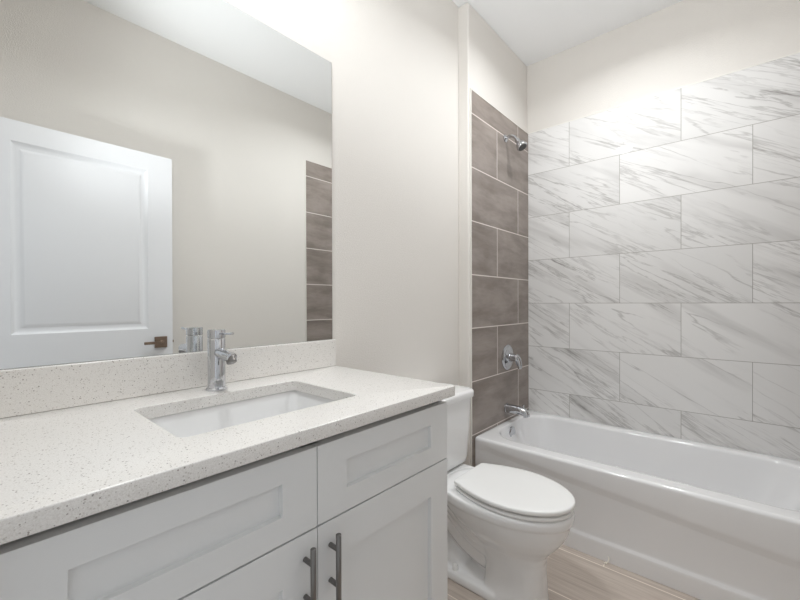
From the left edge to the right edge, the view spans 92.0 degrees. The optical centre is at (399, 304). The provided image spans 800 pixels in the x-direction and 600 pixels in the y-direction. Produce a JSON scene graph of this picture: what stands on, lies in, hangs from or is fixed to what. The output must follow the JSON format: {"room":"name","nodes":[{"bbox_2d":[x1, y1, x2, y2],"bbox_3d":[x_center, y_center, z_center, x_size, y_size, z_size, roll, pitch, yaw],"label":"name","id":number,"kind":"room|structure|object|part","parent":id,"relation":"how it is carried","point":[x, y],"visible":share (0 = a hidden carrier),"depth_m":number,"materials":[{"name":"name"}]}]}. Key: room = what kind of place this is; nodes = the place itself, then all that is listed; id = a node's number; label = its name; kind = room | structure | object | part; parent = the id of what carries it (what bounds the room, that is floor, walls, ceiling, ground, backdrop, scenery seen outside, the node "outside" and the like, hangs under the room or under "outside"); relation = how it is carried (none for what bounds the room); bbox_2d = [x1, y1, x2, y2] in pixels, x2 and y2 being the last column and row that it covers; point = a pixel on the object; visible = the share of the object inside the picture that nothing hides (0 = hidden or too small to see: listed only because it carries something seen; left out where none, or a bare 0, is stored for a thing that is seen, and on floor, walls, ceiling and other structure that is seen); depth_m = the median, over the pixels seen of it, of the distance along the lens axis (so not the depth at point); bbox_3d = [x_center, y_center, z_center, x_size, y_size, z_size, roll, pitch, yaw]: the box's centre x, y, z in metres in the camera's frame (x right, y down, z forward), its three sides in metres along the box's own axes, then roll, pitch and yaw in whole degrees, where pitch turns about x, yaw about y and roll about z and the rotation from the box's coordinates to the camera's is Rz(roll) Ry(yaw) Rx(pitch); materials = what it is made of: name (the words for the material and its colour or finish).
{"room":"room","nodes":[
{"label":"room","id":0,"kind":"room"},
{"bbox_2d":[2,0,458,384],"bbox_3d":[-0.385,-0.261,1.503,0.120,2.896,2.055,0,0,41],"label":"wall","id":1,"kind":"structure","parent":0,"point":[394,63],"depth_m":1.80,"materials":[{"name":"white paint"}]},
{"bbox_2d":[0,0,331,369],"bbox_3d":[-0.605,-0.407,1.159,0.006,1.097,1.006,0,0,41],"label":"wall mirror","id":2,"kind":"object","parent":1,"relation":"attached to","point":[166,165],"visible":1,"depth_m":1.07,"materials":[{"name":"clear mirror"}]},
{"bbox_2d":[0,339,335,417],"bbox_3d":[-0.595,0.194,1.159,0.019,0.104,1.013,0,0,41],"label":"backsplash","id":3,"kind":"structure","parent":1,"relation":"attached to","point":[27,390],"depth_m":1.02,"materials":[{"name":"stone"}]},
{"bbox_2d":[458,3,526,465],"bbox_3d":[0.587,-0.269,2.553,0.187,2.896,0.807,0,0,41],"label":"wall","id":4,"kind":"structure","parent":0,"point":[487,65],"depth_m":2.23,"materials":[{"name":"white paint"}]},
{"bbox_2d":[470,89,471,465],"bbox_3d":[0.405,-0.019,2.198,0.009,2.401,0.007,0,0,41],"label":"trim","id":5,"kind":"structure","parent":4,"relation":"attached to","point":[470,89],"depth_m":2.19,"materials":[{"name":"white"}]},
{"bbox_2d":[470,88,527,133],"bbox_3d":[0.662,-1.225,2.488,0.009,0.006,0.794,0,0,41],"label":"trim","id":6,"kind":"structure","parent":4,"relation":"attached to","point":[470,88],"depth_m":2.43,"materials":[{"name":"white"}]},
{"bbox_2d":[471,90,528,466],"bbox_3d":[0.665,-0.021,2.493,0.008,2.401,0.779,0,0,41],"label":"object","id":7,"kind":"structure","parent":4,"relation":"attached to","point":[499,170],"depth_m":2.44,"materials":[{"name":"brown tile"}]},
{"bbox_2d":[502,345,521,369],"bbox_3d":[0.739,0.347,2.501,0.094,0.164,0.164,0,0,41],"label":"shower valve","id":8,"kind":"object","parent":4,"relation":"attached to","point":[508,357],"visible":1,"depth_m":2.49,"materials":[{"name":"silver metal"}]},
{"bbox_3d":[0.759,0.370,2.498,0.059,0.095,0.042,0,0,9],"label":"lever","id":9,"kind":"part","parent":8,"relation":"part of","materials":[{"name":"silver metal"}]},
{"bbox_2d":[503,134,526,150],"bbox_3d":[0.737,-1.035,2.459,0.144,0.130,0.068,0,0,41],"label":"showerhead","id":10,"kind":"object","parent":4,"relation":"attached to","point":[521,145],"visible":1,"depth_m":2.44,"materials":[{"name":"silver metal"}]},
{"bbox_3d":[0.718,-1.065,2.475,0.084,0.053,0.019,0,0,41],"label":"arm","id":11,"kind":"part","parent":10,"relation":"part of","materials":[{"name":"silver metal"}]},
{"bbox_2d":[504,403,529,417],"bbox_3d":[0.753,0.677,2.469,0.157,0.080,0.062,0,0,41],"label":"tub spout","id":12,"kind":"object","parent":4,"relation":"attached to","point":[508,408],"visible":1,"depth_m":2.45,"materials":[{"name":"silver metal"}]},
{"bbox_2d":[452,0,682,65],"bbox_3d":[0.546,-1.761,1.287,1.800,0.100,2.981,0,0,41],"label":"ceiling","id":13,"kind":"structure","parent":0,"point":[535,31],"depth_m":2.32,"materials":[{"name":"white paint"}]},
{"bbox_2d":[448,544,699,599],"bbox_3d":[0.555,1.225,1.300,1.800,0.080,2.981,0,0,41],"label":"floor","id":14,"kind":"structure","parent":0,"point":[572,574],"depth_m":1.63,"materials":[{"name":"brown wood"}]},
{"bbox_2d":[0,400,447,599],"bbox_3d":[-0.384,0.734,0.965,0.593,0.911,0.996,0,0,41],"label":"vanity cabinet","id":15,"kind":"object","parent":14,"relation":"on","point":[360,513],"visible":0.98,"depth_m":0.75,"materials":[{"name":"white paint"}]},
{"bbox_3d":[-0.339,0.381,0.633,0.019,0.166,0.478,0,0,41],"label":"drawer","id":16,"kind":"part","parent":15,"relation":"part of","materials":[{"name":"white paint"}]},
{"bbox_2d":[0,366,454,544],"bbox_3d":[-0.385,0.262,0.974,0.580,0.031,1.013,0,0,41],"label":"countertop","id":17,"kind":"structure","parent":15,"relation":"on","point":[58,467],"depth_m":0.71,"materials":[{"name":"stone"}]},
{"bbox_2d":[206,329,236,391],"bbox_3d":[-0.501,0.160,1.091,0.136,0.174,0.057,0,0,41],"label":"faucet","id":18,"kind":"object","parent":17,"relation":"on","point":[217,354],"visible":1,"depth_m":1.10,"materials":[{"name":"silver metal"}]},
{"bbox_3d":[-0.531,0.085,1.117,0.047,0.025,0.047,0,0,41],"label":"handle","id":19,"kind":"part","parent":18,"relation":"part of","materials":[{"name":"silver metal"}]},
{"bbox_3d":[-0.490,0.142,1.081,0.089,0.037,0.029,0,0,41],"label":"spout","id":20,"kind":"part","parent":18,"relation":"part of","materials":[{"name":"silver metal"}]},
{"bbox_2d":[148,390,334,437],"bbox_3d":[-0.373,0.361,0.979,0.365,0.164,0.502,0,0,41],"label":"sink basin","id":21,"kind":"object","parent":17,"relation":"in","point":[208,419],"visible":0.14,"depth_m":1.10,"materials":[{"name":"white ceramic"}]},
{"bbox_3d":[-0.338,0.772,0.634,0.019,0.608,0.478,0,0,41],"label":"cabinet door","id":22,"kind":"part","parent":15,"relation":"part of","materials":[{"name":"white paint"}]},
{"bbox_3d":[-0.180,0.556,0.773,0.034,0.143,0.012,0,0,41],"label":"bar pull","id":23,"kind":"part","parent":15,"relation":"part of","materials":[{"name":"silver metal"}]},
{"bbox_3d":[-0.138,0.555,0.821,0.034,0.143,0.012,0,0,41],"label":"bar pull","id":24,"kind":"part","parent":15,"relation":"part of","materials":[{"name":"silver metal"}]},
{"bbox_3d":[-0.022,0.379,0.991,0.019,0.166,0.474,0,0,41],"label":"drawer","id":25,"kind":"part","parent":15,"relation":"part of","materials":[{"name":"white paint"}]},
{"bbox_3d":[-0.021,0.769,0.993,0.019,0.608,0.474,0,0,41],"label":"cabinet door","id":26,"kind":"part","parent":15,"relation":"part of","materials":[{"name":"white paint"}]},
{"bbox_2d":[442,383,574,599],"bbox_3d":[0.358,0.812,1.665,0.748,0.790,0.436,0,0,41],"label":"toilet","id":27,"kind":"object","parent":14,"relation":"on","point":[504,523],"visible":0.78,"depth_m":1.52,"materials":[{"name":"white ceramic"}]},
{"bbox_3d":[0.160,0.436,1.836,0.225,0.039,0.436,0,0,41],"label":"tank lid","id":28,"kind":"part","parent":27,"relation":"part of","materials":[{"name":"white ceramic"}]},
{"bbox_3d":[0.158,0.620,1.840,0.210,0.328,0.414,0,0,41],"label":"tank","id":29,"kind":"part","parent":27,"relation":"part of","materials":[{"name":"white ceramic"}]},
{"bbox_3d":[0.363,0.976,1.661,0.735,0.463,0.355,0,0,41],"label":"bowl","id":30,"kind":"part","parent":27,"relation":"part of","materials":[{"name":"white ceramic"}]},
{"bbox_3d":[0.470,0.745,1.565,0.448,0.022,0.350,0,0,41],"label":"seat lid","id":31,"kind":"part","parent":27,"relation":"part of","materials":[{"name":"white plastic"}]},
{"bbox_3d":[0.470,0.771,1.565,0.438,0.015,0.340,0,0,41],"label":"seat","id":32,"kind":"part","parent":27,"relation":"part of","materials":[{"name":"white plastic"}]},
{"bbox_2d":[475,410,799,599],"bbox_3d":[1.233,0.971,2.016,1.475,0.418,0.750,0,0,41],"label":"bathtub","id":33,"kind":"object","parent":14,"relation":"on","point":[700,520],"visible":0.81,"depth_m":1.76,"materials":[{"name":"white ceramic"}]},
{"bbox_3d":[0.716,0.825,2.469,0.016,0.086,0.086,0,0,41],"label":"overflow plate","id":34,"kind":"part","parent":33,"relation":"part of","materials":[{"name":"silver metal"}]},
{"bbox_2d":[527,0,799,132],"bbox_3d":[1.498,-0.270,2.366,1.800,2.896,0.120,0,0,41],"label":"wall","id":35,"kind":"structure","parent":0,"point":[685,42],"depth_m":2.26,"materials":[{"name":"white paint"}]},
{"bbox_2d":[528,53,799,459],"bbox_3d":[1.482,-0.033,2.297,1.477,2.381,0.008,0,0,41],"label":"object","id":36,"kind":"structure","parent":35,"relation":"attached to","point":[664,229],"depth_m":2.20,"materials":[{"name":"tile"}]},
{"bbox_2d":[528,51,799,133],"bbox_3d":[1.478,-1.226,2.291,1.493,0.006,0.009,0,0,41],"label":"trim","id":37,"kind":"structure","parent":35,"relation":"attached to","point":[799,51],"depth_m":2.20,"materials":[{"name":"white"}]}
]}

